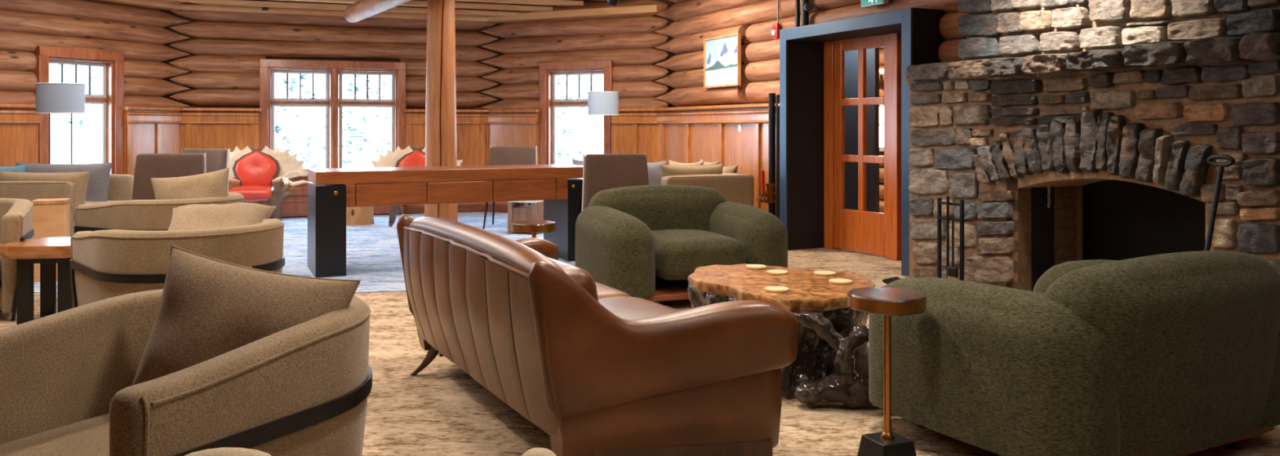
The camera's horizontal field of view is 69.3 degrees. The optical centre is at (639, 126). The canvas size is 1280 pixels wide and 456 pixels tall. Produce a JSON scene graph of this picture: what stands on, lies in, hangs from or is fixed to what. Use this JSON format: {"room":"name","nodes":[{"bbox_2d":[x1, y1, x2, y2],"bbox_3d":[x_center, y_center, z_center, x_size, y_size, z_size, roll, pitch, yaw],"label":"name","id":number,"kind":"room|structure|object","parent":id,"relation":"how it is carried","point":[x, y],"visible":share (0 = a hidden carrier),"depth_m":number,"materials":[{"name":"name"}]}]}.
{"room":"lodge lounge","nodes":[
{"label":"lodge lounge","id":0,"kind":"room"},
{"bbox_2d":[0,0,189,107],"bbox_3d":[-7.801,-0.300,7.755,0.341,3.100,9.400,0,0,24],"label":"wall","id":1,"kind":"structure","parent":0,"point":[144,36],"depth_m":10.82,"materials":[{"name":"brown wood"}]},
{"bbox_2d":[32,45,124,174],"bbox_3d":[-6.458,0.107,10.650,0.320,1.985,1.053,0,0,24],"label":"window","id":2,"kind":"structure","parent":1,"relation":"in","point":[110,99],"depth_m":10.96,"materials":[{"name":"brown wood"}]},
{"bbox_2d":[0,103,182,175],"bbox_3d":[-7.704,0.480,7.739,0.293,1.440,9.050,0,0,24],"label":"wainscoting","id":3,"kind":"structure","parent":1,"relation":"attached to","point":[147,130],"depth_m":11.08,"materials":[{"name":"brown wood"}]},
{"bbox_2d":[99,0,222,10],"bbox_3d":[-7.484,-1.537,7.816,0.590,0.110,9.370,0,0,24],"label":"trim","id":4,"kind":"structure","parent":1,"relation":"attached to","point":[168,6],"depth_m":11.40,"materials":[{"name":"brown wood"}]},
{"bbox_2d":[168,0,497,109],"bbox_3d":[-4.043,-0.300,12.595,4.394,3.100,0.345,0,0,-20],"label":"wall","id":5,"kind":"structure","parent":0,"point":[225,50],"depth_m":12.34,"materials":[{"name":"brown wood"}]},
{"bbox_2d":[262,7,268,10],"bbox_3d":[-4.878,-1.540,12.065,0.070,0.060,0.060,0,0,-20],"label":"air vent","id":6,"kind":"object","parent":5,"relation":"attached to","point":[263,8],"visible":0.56,"depth_m":12.04,"materials":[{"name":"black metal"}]},
{"bbox_2d":[259,58,405,205],"bbox_3d":[-4.127,0.107,12.514,1.902,1.985,0.320,0,0,-20],"label":"window","id":7,"kind":"structure","parent":5,"relation":"in","point":[334,102],"depth_m":12.46,"materials":[{"name":"brown wood"}]},
{"bbox_2d":[262,186,403,217],"bbox_3d":[-4.062,1.000,12.335,1.762,0.400,0.180,0,0,-20],"label":"trim","id":8,"kind":"structure","parent":5,"relation":"attached to","point":[295,204],"depth_m":12.11,"materials":[{"name":"brown wood"}]},
{"bbox_2d":[180,107,488,205],"bbox_3d":[-4.011,0.480,12.507,4.094,1.440,0.293,0,0,-20],"label":"wainscoting","id":9,"kind":"structure","parent":5,"relation":"attached to","point":[227,128],"depth_m":12.03,"materials":[{"name":"brown wood"}]},
{"bbox_2d":[149,0,607,22],"bbox_3d":[-3.778,-1.612,11.869,6.774,0.260,1.610,0,0,-20],"label":"trim","id":10,"kind":"structure","parent":5,"relation":"attached to","point":[228,6],"depth_m":12.22,"materials":[{"name":"brown wood"}]},
{"bbox_2d":[269,204,488,218],"bbox_3d":[-3.997,1.145,12.470,4.094,0.110,0.190,0,0,-20],"label":"baseboard","id":11,"kind":"structure","parent":5,"relation":"attached to","point":[461,207],"depth_m":12.91,"materials":[{"name":"brown wood"}]},
{"bbox_2d":[488,204,527,212],"bbox_3d":[-0.935,1.145,12.586,2.792,0.110,0.190,0,0,25],"label":"baseboard","id":12,"kind":"structure","parent":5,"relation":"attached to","point":[498,207],"depth_m":12.96,"materials":[{"name":"brown wood"}]},
{"bbox_2d":[418,0,511,4],"bbox_3d":[-2.122,-1.825,5.148,15.814,0.150,17.091,0,0,0],"label":"ceiling","id":13,"kind":"structure","parent":0,"point":[419,0],"depth_m":13.12,"materials":[{"name":"brown wood"}]},
{"bbox_2d":[607,0,618,5],"bbox_3d":[-0.239,-1.433,8.585,0.100,0.633,0.138,0,0,-44],"label":"ceiling spotlight","id":14,"kind":"object","parent":13,"relation":"hanging from","point":[614,2],"visible":1,"depth_m":8.56,"materials":[{"name":"black metal"}]},
{"bbox_2d":[481,0,671,109],"bbox_3d":[-0.879,-0.300,12.706,3.092,3.100,0.346,0,0,25],"label":"wall","id":15,"kind":"structure","parent":0,"point":[629,41],"depth_m":12.56,"materials":[{"name":"brown wood"}]},
{"bbox_2d":[485,107,660,205],"bbox_3d":[-0.919,0.480,12.621,2.792,1.440,0.293,0,0,25],"label":"trim","id":16,"kind":"structure","parent":15,"relation":"attached to","point":[634,130],"depth_m":12.29,"materials":[{"name":"brown wood"}]},
{"bbox_2d":[488,4,661,22],"bbox_3d":[-0.918,-1.530,12.622,2.614,0.095,0.250,0,0,25],"label":"trim","id":17,"kind":"structure","parent":15,"relation":"attached to","point":[642,9],"depth_m":12.44,"materials":[{"name":"brown wood"}]},
{"bbox_2d":[538,59,615,164],"bbox_3d":[-0.848,0.107,12.639,1.154,1.985,0.320,0,0,25],"label":"window","id":18,"kind":"structure","parent":15,"relation":"in","point":[548,71],"depth_m":12.75,"materials":[{"name":"brown wood"}]},
{"bbox_2d":[0,211,1279,455],"bbox_3d":[-0.901,1.257,6.144,18.065,0.126,18.924,0,0,0],"label":"floor","id":19,"kind":"structure","parent":0,"point":[441,410],"depth_m":4.05,"materials":[{"name":"beige carpet"}]},
{"bbox_2d":[0,198,34,321],"bbox_3d":[-4.401,0.845,5.913,0.888,0.710,0.904,0,0,-27],"label":"armchair","id":20,"kind":"object","parent":19,"relation":"on","point":[15,214],"visible":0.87,"depth_m":5.70,"materials":[{"name":"beige fabric"}]},
{"bbox_2d":[0,243,1,281],"bbox_3d":[-4.385,0.885,5.880,0.648,0.230,0.830,0,0,-27],"label":"seat cushion","id":21,"kind":"object","parent":20,"relation":"on","point":[0,243],"depth_m":5.71,"materials":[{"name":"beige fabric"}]},
{"bbox_2d":[0,236,72,324],"bbox_3d":[-3.607,0.955,5.720,0.524,0.490,0.480,0,0,-6],"label":"table","id":22,"kind":"object","parent":19,"relation":"on","point":[47,252],"visible":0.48,"depth_m":5.58,"materials":[{"name":"brown wood"}]},
{"bbox_2d":[31,198,71,282],"bbox_3d":[-4.587,0.885,7.220,0.230,0.630,0.230,0,0,-24],"label":"table","id":23,"kind":"object","parent":19,"relation":"on","point":[51,216],"visible":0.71,"depth_m":7.12,"materials":[{"name":"brown wood"}]},
{"bbox_2d":[35,82,85,164],"bbox_3d":[-5.564,0.393,8.900,0.445,1.614,0.308,0,0,0],"label":"floor lamp","id":24,"kind":"object","parent":19,"relation":"on","point":[51,97],"visible":0.79,"depth_m":8.78,"materials":[{"name":"fabric"}]},
{"bbox_2d":[0,173,133,236],"bbox_3d":[-5.329,0.830,8.377,0.950,0.740,1.266,0,0,-6],"label":"fabric sofa","id":25,"kind":"object","parent":19,"relation":"on","point":[120,188],"visible":0.18,"depth_m":7.79,"materials":[{"name":"beige fabric"}]},
{"bbox_2d":[0,164,27,172],"bbox_3d":[-5.766,0.522,8.401,0.368,0.361,0.174,0,0,-11],"label":"throw pillow","id":26,"kind":"object","parent":25,"relation":"on","point":[22,168],"visible":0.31,"depth_m":8.40,"materials":[{"name":"blue fabric"}]},
{"bbox_2d":[0,170,90,219],"bbox_3d":[-5.136,0.596,7.950,0.847,0.421,0.253,0,0,6],"label":"throw pillow","id":27,"kind":"object","parent":25,"relation":"on","point":[80,180],"visible":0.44,"depth_m":7.90,"materials":[{"name":"beige fabric"}]},
{"bbox_2d":[16,162,112,201],"bbox_3d":[-5.464,0.604,8.751,0.958,0.522,0.234,0,0,6],"label":"throw pillow","id":28,"kind":"object","parent":25,"relation":"on","point":[97,187],"visible":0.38,"depth_m":8.70,"materials":[{"name":"grey fabric"}]},
{"bbox_2d":[84,200,119,204],"bbox_3d":[-5.267,0.800,8.649,0.750,0.210,0.522,0,0,-6],"label":"seat cushion","id":29,"kind":"object","parent":25,"relation":"on","point":[86,202],"depth_m":8.59,"materials":[{"name":"beige fabric"}]},
{"bbox_2d":[74,192,244,233],"bbox_3d":[-3.298,0.845,6.568,0.904,0.710,0.888,0,0,26],"label":"armchair","id":30,"kind":"object","parent":19,"relation":"on","point":[130,215],"visible":0.34,"depth_m":6.17,"materials":[{"name":"beige fabric"}]},
{"bbox_2d":[151,168,229,199],"bbox_3d":[-3.100,0.530,6.421,0.552,0.475,0.243,0,0,-18],"label":"throw pillow","id":31,"kind":"object","parent":30,"relation":"on","point":[214,184],"visible":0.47,"depth_m":6.39,"materials":[{"name":"beige fabric"}]},
{"bbox_2d":[131,152,206,199],"bbox_3d":[-4.209,0.723,8.172,0.638,0.959,0.644,0,0,-12],"label":"chair","id":32,"kind":"object","parent":19,"relation":"on","point":[148,166],"visible":0.26,"depth_m":8.37,"materials":[{"name":"brown fabric"}]},
{"bbox_2d":[69,218,284,308],"bbox_3d":[-2.299,0.845,4.731,0.888,0.710,0.904,0,0,-43],"label":"armchair","id":33,"kind":"object","parent":19,"relation":"on","point":[104,264],"visible":0.39,"depth_m":4.37,"materials":[{"name":"beige fabric"}]},
{"bbox_2d":[167,202,275,231],"bbox_3d":[-2.220,0.544,4.860,0.527,0.272,0.395,0,0,-12],"label":"throw pillow","id":34,"kind":"object","parent":33,"relation":"on","point":[193,216],"visible":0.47,"depth_m":4.85,"materials":[{"name":"beige fabric"}]},
{"bbox_2d":[0,288,372,455],"bbox_3d":[-1.186,0.845,2.453,0.888,0.710,0.904,0,0,27],"label":"armchair","id":35,"kind":"object","parent":19,"relation":"on","point":[67,377],"visible":0.83,"depth_m":2.31,"materials":[{"name":"beige fabric"}]},
{"bbox_2d":[0,413,109,455],"bbox_3d":[-1.203,0.885,2.421,0.648,0.230,0.830,0,0,27],"label":"seat cushion","id":36,"kind":"object","parent":35,"relation":"on","point":[41,434],"depth_m":2.34,"materials":[{"name":"beige fabric"}]},
{"bbox_2d":[131,244,359,386],"bbox_3d":[-1.075,0.588,2.501,0.627,0.511,0.242,0,0,7],"label":"throw pillow","id":37,"kind":"object","parent":35,"relation":"on","point":[209,308],"visible":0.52,"depth_m":2.44,"materials":[{"name":"beige fabric"}]},
{"bbox_2d":[181,148,230,192],"bbox_3d":[-4.855,0.723,9.972,0.638,0.959,0.644,0,0,14],"label":"chair","id":38,"kind":"object","parent":19,"relation":"on","point":[215,158],"visible":0.13,"depth_m":10.15,"materials":[{"name":"brown fabric"}]},
{"bbox_2d":[185,448,271,455],"bbox_3d":[-0.567,0.827,1.164,0.300,0.748,0.345,0,0,-8],"label":"chair","id":39,"kind":"object","parent":19,"relation":"on","point":[219,451],"visible":1,"depth_m":1.29,"materials":[{"name":"fabric"}]},
{"bbox_2d":[226,146,308,220],"bbox_3d":[-4.671,0.720,11.192,1.322,0.970,0.627,0,0,-14],"label":"chair","id":40,"kind":"object","parent":19,"relation":"on","point":[256,171],"visible":0.7,"depth_m":11.36,"materials":[{"name":"red leather"}]},
{"bbox_2d":[346,206,373,226],"bbox_3d":[-3.461,0.990,11.345,0.400,0.420,0.403,0,0,0],"label":"stool","id":41,"kind":"object","parent":19,"relation":"on","point":[357,215],"visible":0.58,"depth_m":11.18,"materials":[{"name":"brown wood"}]},
{"bbox_2d":[388,205,402,226],"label":"chair","id":42,"kind":"object","parent":19,"relation":"on","point":[393,209],"depth_m":11.03,"materials":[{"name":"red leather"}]},
{"bbox_2d":[370,145,425,167],"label":"chair","id":43,"kind":"object","parent":19,"relation":"on","point":[408,157],"depth_m":11.57,"materials":[{"name":"red leather"}]},
{"bbox_2d":[424,0,457,222],"bbox_3d":[-2.147,-0.275,10.002,0.358,2.950,0.355,0,0,-8],"label":"log post","id":44,"kind":"object","parent":19,"relation":"on","point":[441,150],"visible":0.71,"depth_m":9.87,"materials":[{"name":"brown wood"}]},
{"bbox_2d":[343,0,410,22],"bbox_3d":[-2.595,-1.396,9.820,0.230,0.230,4.000,0,0,-30],"label":"rafter","id":45,"kind":"object","parent":44,"relation":"attached to","point":[360,10],"visible":1,"depth_m":10.56,"materials":[{"name":"brown wood"}]},
{"bbox_2d":[307,164,582,277],"bbox_3d":[-1.627,0.780,8.083,2.348,0.840,0.671,0,0,-25],"label":"console desk","id":46,"kind":"object","parent":19,"relation":"on","point":[331,191],"visible":0.92,"depth_m":7.72,"materials":[{"name":"brown wood"}]},
{"bbox_2d":[482,146,537,229],"bbox_3d":[-1.561,0.723,11.022,0.638,0.959,0.644,0,0,4],"label":"chair","id":47,"kind":"object","parent":19,"relation":"on","point":[498,156],"visible":0.24,"depth_m":11.24,"materials":[{"name":"brown fabric"}]},
{"bbox_2d":[507,200,543,235],"bbox_3d":[-1.255,1.000,10.383,0.340,0.400,0.340,0,0,18],"label":"wood table","id":48,"kind":"object","parent":19,"relation":"on","point":[517,211],"visible":0.56,"depth_m":10.26,"materials":[{"name":"wood"}]},
{"bbox_2d":[511,220,555,237],"bbox_3d":[-0.656,0.897,5.753,0.274,0.605,0.274,0,0,27],"label":"table","id":49,"kind":"object","parent":19,"relation":"on","point":[534,227],"visible":0.51,"depth_m":5.65,"materials":[{"name":"brown wood"}]},
{"bbox_2d":[522,448,556,455],"bbox_3d":[-0.201,0.882,1.485,0.300,0.636,0.345,0,0,10],"label":"chair","id":50,"kind":"object","parent":19,"relation":"on","point":[535,451],"visible":1,"depth_m":1.61,"materials":[{"name":"fabric"}]},
{"bbox_2d":[396,214,798,455],"bbox_3d":[-0.372,0.799,3.896,0.898,0.802,2.212,0,0,-28],"label":"leather sofa","id":51,"kind":"object","parent":19,"relation":"on","point":[602,370],"visible":1,"depth_m":3.08,"materials":[{"name":"brown leather"}]},
{"bbox_2d":[595,281,631,299],"bbox_3d":[-0.436,0.825,4.291,0.610,0.220,0.755,0,0,-28],"label":"seat cushion","id":52,"kind":"object","parent":51,"relation":"on","point":[604,291],"depth_m":4.10,"materials":[{"name":"leather"}]},
{"bbox_2d":[598,297,680,319],"bbox_3d":[-0.080,0.825,3.622,0.610,0.220,0.755,0,0,-28],"label":"seat cushion","id":53,"kind":"object","parent":51,"relation":"on","point":[625,308],"depth_m":3.67,"materials":[{"name":"leather"}]},
{"bbox_2d":[587,91,618,154],"bbox_3d":[-0.453,0.385,11.450,0.400,1.630,0.293,0,0,-20],"label":"floor lamp","id":54,"kind":"object","parent":19,"relation":"on","point":[599,103],"visible":0.83,"depth_m":11.33,"materials":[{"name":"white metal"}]},
{"bbox_2d":[581,153,648,211],"bbox_3d":[-0.151,0.723,8.051,0.638,0.959,0.644,0,0,-16],"label":"chair","id":55,"kind":"object","parent":19,"relation":"on","point":[602,171],"visible":0.34,"depth_m":8.25,"materials":[{"name":"brown fabric"}]},
{"bbox_2d":[574,185,787,302],"bbox_3d":[0.261,0.820,6.573,1.360,0.760,1.109,0,0,-20],"label":"lounge armchair","id":56,"kind":"object","parent":19,"relation":"on","point":[642,242],"visible":0.78,"depth_m":6.24,"materials":[{"name":"green fabric"}]},
{"bbox_2d":[651,229,745,280],"bbox_3d":[0.305,0.885,6.456,0.620,0.310,0.800,0,0,-20],"label":"seat cushion","id":57,"kind":"object","parent":56,"relation":"on","point":[678,252],"depth_m":6.10,"materials":[{"name":"green fabric"}]},
{"bbox_2d":[661,173,754,206],"bbox_3d":[0.246,0.830,9.752,0.950,0.740,2.110,0,0,-25],"label":"fabric sofa","id":58,"kind":"object","parent":19,"relation":"on","point":[735,188],"visible":0.1,"depth_m":8.87,"materials":[{"name":"beige fabric"}]},
{"bbox_2d":[572,159,582,165],"bbox_3d":[-0.600,0.593,11.004,0.467,0.401,0.197,0,0,18],"label":"throw pillow","id":59,"kind":"object","parent":58,"relation":"on","point":[579,162],"visible":0.08,"depth_m":11.04,"materials":[{"name":"grey fabric"}]},
{"bbox_2d":[647,160,666,185],"bbox_3d":[0.095,0.564,9.501,0.447,0.423,0.192,0,0,-29],"label":"throw pillow","id":60,"kind":"object","parent":58,"relation":"on","point":[655,173],"visible":0.24,"depth_m":9.46,"materials":[{"name":"grey fabric"}]},
{"bbox_2d":[668,160,704,165],"bbox_3d":[0.471,0.567,9.798,0.428,0.420,0.196,0,0,29],"label":"throw pillow","id":61,"kind":"object","parent":58,"relation":"on","point":[671,162],"visible":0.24,"depth_m":9.79,"materials":[{"name":"beige fabric"}]},
{"bbox_2d":[659,163,724,177],"bbox_3d":[0.516,0.538,9.003,0.686,0.344,0.214,0,0,-21],"label":"throw pillow","id":62,"kind":"object","parent":58,"relation":"on","point":[667,170],"visible":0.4,"depth_m":8.93,"materials":[{"name":"beige fabric"}]},
{"bbox_2d":[700,159,719,165],"bbox_3d":[0.706,0.548,9.749,0.183,0.400,0.367,0,0,-29],"label":"throw pillow","id":63,"kind":"object","parent":58,"relation":"on","point":[717,162],"visible":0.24,"depth_m":9.67,"materials":[{"name":"beige fabric"}]},
{"bbox_2d":[711,164,738,173],"bbox_3d":[0.842,0.554,9.449,0.347,0.339,0.189,0,0,41],"label":"throw pillow","id":64,"kind":"object","parent":58,"relation":"on","point":[733,169],"visible":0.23,"depth_m":9.36,"materials":[{"name":"beige fabric"}]},
{"bbox_2d":[755,93,779,218],"bbox_3d":[1.279,0.430,9.483,0.167,1.540,0.315,0,0,-25],"label":"standpipe","id":65,"kind":"object","parent":19,"relation":"on","point":[771,196],"visible":0.96,"depth_m":9.41,"materials":[{"name":"black metal"}]},
{"bbox_2d":[687,263,875,409],"bbox_3d":[0.685,0.975,4.458,0.892,0.450,1.212,0,0,0],"label":"table","id":66,"kind":"object","parent":19,"relation":"on","point":[831,363],"visible":0.56,"depth_m":4.12,"materials":[{"name":"brown wood"}]},
{"bbox_2d":[745,264,766,269],"bbox_3d":[0.614,0.744,4.901,0.112,0.012,0.112,0,0,0],"label":"wooden coaster","id":67,"kind":"object","parent":66,"relation":"on","point":[748,266],"visible":1,"depth_m":4.88,"materials":[{"name":"beige wood"}]},
{"bbox_2d":[764,286,789,293],"bbox_3d":[0.624,0.744,4.221,0.112,0.012,0.112,0,0,-28],"label":"wooden coaster","id":68,"kind":"object","parent":66,"relation":"on","point":[769,289],"visible":1,"depth_m":4.20,"materials":[{"name":"beige wood"}]},
{"bbox_2d":[766,269,788,275],"bbox_3d":[0.699,0.744,4.717,0.112,0.012,0.112,0,0,15],"label":"wooden coaster","id":69,"kind":"object","parent":66,"relation":"on","point":[775,272],"visible":1,"depth_m":4.69,"materials":[{"name":"beige wood"}]},
{"bbox_2d":[813,271,835,276],"bbox_3d":[0.933,0.744,4.683,0.112,0.012,0.112,0,0,31],"label":"wooden coaster","id":70,"kind":"object","parent":66,"relation":"on","point":[823,273],"visible":1,"depth_m":4.66,"materials":[{"name":"beige wood"}]},
{"bbox_2d":[828,278,852,284],"bbox_3d":[0.961,0.744,4.436,0.112,0.012,0.112,0,0,-43],"label":"wooden coaster","id":71,"kind":"object","parent":66,"relation":"on","point":[837,281],"visible":1,"depth_m":4.41,"materials":[{"name":"beige wood"}]},
{"bbox_2d":[847,287,926,455],"bbox_3d":[0.883,0.897,3.301,0.274,0.605,0.274,0,0,-23],"label":"table","id":72,"kind":"object","parent":19,"relation":"on","point":[888,302],"visible":1,"depth_m":3.27,"materials":[{"name":"brown wood"}]},
{"bbox_2d":[882,276,900,287],"bbox_3d":[1.948,1.143,6.457,0.466,0.115,0.216,0,0,45],"label":"shovel","id":73,"kind":"object","parent":19,"relation":"on","point":[887,281],"visible":0.08,"depth_m":6.59,"materials":[{"name":"metal"}]},
{"bbox_2d":[937,197,964,280],"bbox_3d":[2.173,0.854,6.487,0.200,0.693,0.298,0,0,-25],"label":"stand","id":74,"kind":"object","parent":19,"relation":"on","point":[940,202],"visible":0.66,"depth_m":6.46,"materials":[{"name":"black metal"}]},
{"bbox_2d":[946,195,949,279],"bbox_3d":[2.158,0.815,6.472,0.020,0.656,0.043,0,0,-25],"label":"fire poker","id":75,"kind":"object","parent":74,"relation":"hanging from","point":[947,197],"visible":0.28,"depth_m":6.47,"materials":[{"name":"black metal"}]},
{"bbox_2d":[946,214,958,279],"bbox_3d":[2.168,0.893,6.426,0.041,0.566,0.119,0,0,-25],"label":"broom","id":76,"kind":"object","parent":74,"relation":"hanging from","point":[953,272],"visible":0.6,"depth_m":6.42,"materials":[{"name":"black metal"}]},
{"bbox_2d":[868,250,1279,455],"bbox_3d":[1.683,0.820,3.562,1.360,0.760,1.109,0,0,-28],"label":"lounge armchair","id":77,"kind":"object","parent":19,"relation":"on","point":[1178,353],"visible":0.96,"depth_m":3.06,"materials":[{"name":"green fabric"}]},
{"bbox_2d":[904,0,1279,291],"bbox_3d":[3.329,-0.214,5.461,1.132,3.112,4.330,0,0,-25],"label":"stone fireplace","id":78,"kind":"object","parent":19,"relation":"on","point":[1067,131],"visible":0.91,"depth_m":5.97,"materials":[{"name":"stone"}]},
{"bbox_2d":[1204,154,1235,250],"bbox_3d":[2.937,0.679,4.848,0.347,1.063,0.152,0,0,-25],"label":"fire poker","id":79,"kind":"object","parent":19,"relation":"on","point":[1220,166],"visible":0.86,"depth_m":4.88,"materials":[{"name":"black metal"}]},
{"bbox_2d":[654,0,966,106],"bbox_3d":[2.920,-0.300,6.658,0.342,3.100,12.400,0,0,-25],"label":"wall","id":80,"kind":"structure","parent":0,"point":[692,21],"depth_m":10.32,"materials":[{"name":"brown wood"}]},
{"bbox_2d":[654,102,779,211],"bbox_3d":[0.959,0.480,10.638,0.293,1.440,3.227,0,0,-25],"label":"wainscoting","id":81,"kind":"structure","parent":80,"relation":"attached to","point":[709,133],"depth_m":10.51,"materials":[{"name":"brown wood"}]},
{"bbox_2d":[703,32,741,88],"bbox_3d":[0.936,-0.744,10.607,0.040,0.582,0.783,0,0,-25],"label":"framed picture","id":82,"kind":"object","parent":80,"relation":"attached to","point":[722,54],"visible":1,"depth_m":10.57,"materials":[{"name":"white paper"}]},
{"bbox_2d":[706,53,711,64],"bbox_3d":[0.807,-0.793,10.873,0.002,0.140,0.118,0,0,-25],"label":"print","id":83,"kind":"object","parent":82,"relation":"attached to","point":[708,60],"depth_m":10.86},
{"bbox_2d":[705,66,737,86],"bbox_3d":[0.931,-0.572,10.605,0.003,0.194,0.739,0,0,-25],"label":"print","id":84,"kind":"object","parent":82,"relation":"attached to","point":[725,76],"depth_m":10.59},
{"bbox_2d":[705,60,737,71],"bbox_3d":[0.930,-0.709,10.604,0.003,0.113,0.739,0,0,-25],"label":"print","id":85,"kind":"object","parent":82,"relation":"on","point":[717,65],"depth_m":10.67},
{"bbox_2d":[706,35,737,62],"bbox_3d":[0.936,-0.744,10.607,0.003,0.538,0.739,0,0,-25],"label":"print","id":86,"kind":"object","parent":82,"relation":"attached to","point":[723,48],"depth_m":10.59},
{"bbox_2d":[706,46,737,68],"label":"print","id":87,"kind":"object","parent":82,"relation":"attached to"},
{"bbox_2d":[720,42,728,56],"bbox_3d":[0.958,-0.879,10.548,0.002,0.161,0.200,0,0,-25],"label":"print","id":88,"kind":"object","parent":82,"relation":"attached to","point":[725,50],"depth_m":10.54},
{"bbox_2d":[737,123,742,132],"bbox_3d":[1.097,-0.004,10.177,0.019,0.125,0.070,0,0,-25],"label":"switch plate","id":89,"kind":"object","parent":80,"relation":"attached to","point":[740,125],"visible":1,"depth_m":10.17,"materials":[{"name":"plastic"}]},
{"bbox_2d":[771,0,780,39],"bbox_3d":[1.402,-1.327,9.565,0.074,0.846,0.085,0,0,-25],"label":"fire alarm","id":90,"kind":"object","parent":80,"relation":"attached to","point":[775,27],"visible":0.93,"depth_m":9.54,"materials":[{"name":"red plastic"}]},
{"bbox_2d":[795,0,799,26],"bbox_3d":[1.564,-1.355,9.190,0.048,0.790,0.048,0,0,-25],"label":"riser pipe","id":91,"kind":"object","parent":80,"relation":"attached to","point":[797,2],"visible":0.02,"depth_m":9.17,"materials":[{"name":"black metal"}]},
{"bbox_2d":[800,0,813,26],"bbox_3d":[1.624,-1.355,9.036,0.084,0.790,0.164,0,0,-10],"label":"riser pipe","id":92,"kind":"object","parent":80,"relation":"attached to","point":[806,6],"visible":0.82,"depth_m":9.04,"materials":[{"name":"black metal"}]},
{"bbox_2d":[779,7,946,276],"bbox_3d":[2.010,0.126,8.340,0.550,2.148,1.868,0,0,-25],"label":"door surround","id":93,"kind":"object","parent":80,"relation":"attached to","point":[801,47],"visible":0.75,"depth_m":9.00,"materials":[{"name":"metal"}]},
{"bbox_2d":[823,32,901,261],"bbox_3d":[2.245,0.170,8.467,0.120,2.060,1.620,0,0,-29],"label":"door","id":94,"kind":"structure","parent":93,"relation":"attached to","point":[860,230],"depth_m":8.71,"materials":[{"name":"brown wood"}]},
{"bbox_2d":[861,0,888,8],"bbox_3d":[2.043,-1.140,8.095,0.077,0.170,0.302,0,0,-25],"label":"exit sign","id":95,"kind":"object","parent":80,"relation":"attached to","point":[864,3],"visible":1,"depth_m":8.07,"materials":[{"name":"plastic"}]},
{"bbox_2d":[844,47,879,212],"bbox_3d":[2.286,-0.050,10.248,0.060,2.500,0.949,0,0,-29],"label":"window","id":96,"kind":"structure","parent":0,"point":[872,54],"depth_m":9.93,"materials":[{"name":"clear glass"}]},
{"bbox_2d":[879,46,884,213],"bbox_3d":[3.330,-0.316,12.058,4.403,3.132,0.274,0,0,15],"label":"wall","id":97,"kind":"structure","parent":0,"point":[881,49],"depth_m":12.00,"materials":[{"name":"brown wood"}]},
{"bbox_2d":[879,68,884,79],"bbox_3d":[3.095,-0.669,11.880,0.180,0.135,0.241,0,0,15],"label":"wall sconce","id":98,"kind":"object","parent":97,"relation":"attached to","point":[881,70],"visible":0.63,"depth_m":11.78,"materials":[{"name":"white paint"}]},
{"bbox_2d":[879,104,884,151],"bbox_3d":[3.167,0.005,12.005,0.288,0.630,0.160,0,0,15],"label":"window","id":99,"kind":"structure","parent":97,"relation":"in","point":[881,148],"depth_m":11.94,"materials":[{"name":"glass"}]},
{"label":"outside","id":100,"kind":"structure","parent":0,"visible":0},
{"bbox_2d":[50,143,884,168],"bbox_3d":[0.000,1.600,30.000,120.000,0.200,100.000,0,0,0],"label":"ground","id":101,"kind":"structure","parent":100,"point":[60,153],"depth_m":53.99,"materials":[{"name":"white snow"}]},
{"bbox_2d":[64,75,99,163],"bbox_3d":[-8.864,0.301,15.454,0.921,2.403,1.166,0,0,12],"label":"tree","id":102,"kind":"object","parent":101,"relation":"on","point":[81,122],"visible":0.13,"depth_m":15.15,"materials":[{"name":"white plant"}]},
{"bbox_2d":[274,73,345,168],"bbox_3d":[-6.498,0.190,17.355,1.686,2.626,1.803,0,0,0],"label":"tree","id":103,"kind":"object","parent":101,"relation":"on","point":[277,129],"visible":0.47,"depth_m":17.48,"materials":[{"name":"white plant"}]},
{"bbox_2d":[315,75,391,168],"bbox_3d":[-5.515,-0.099,18.437,2.049,3.202,1.672,0,0,22],"label":"tree","id":104,"kind":"object","parent":101,"relation":"on","point":[364,161],"visible":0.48,"depth_m":18.46,"materials":[{"name":"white plant"}]},
{"bbox_2d":[556,78,584,164],"bbox_3d":[-1.607,0.277,17.928,1.591,2.451,1.698,0,0,27],"label":"tree","id":105,"kind":"object","parent":101,"relation":"on","point":[560,151],"visible":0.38,"depth_m":17.98,"materials":[{"name":"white plant"}]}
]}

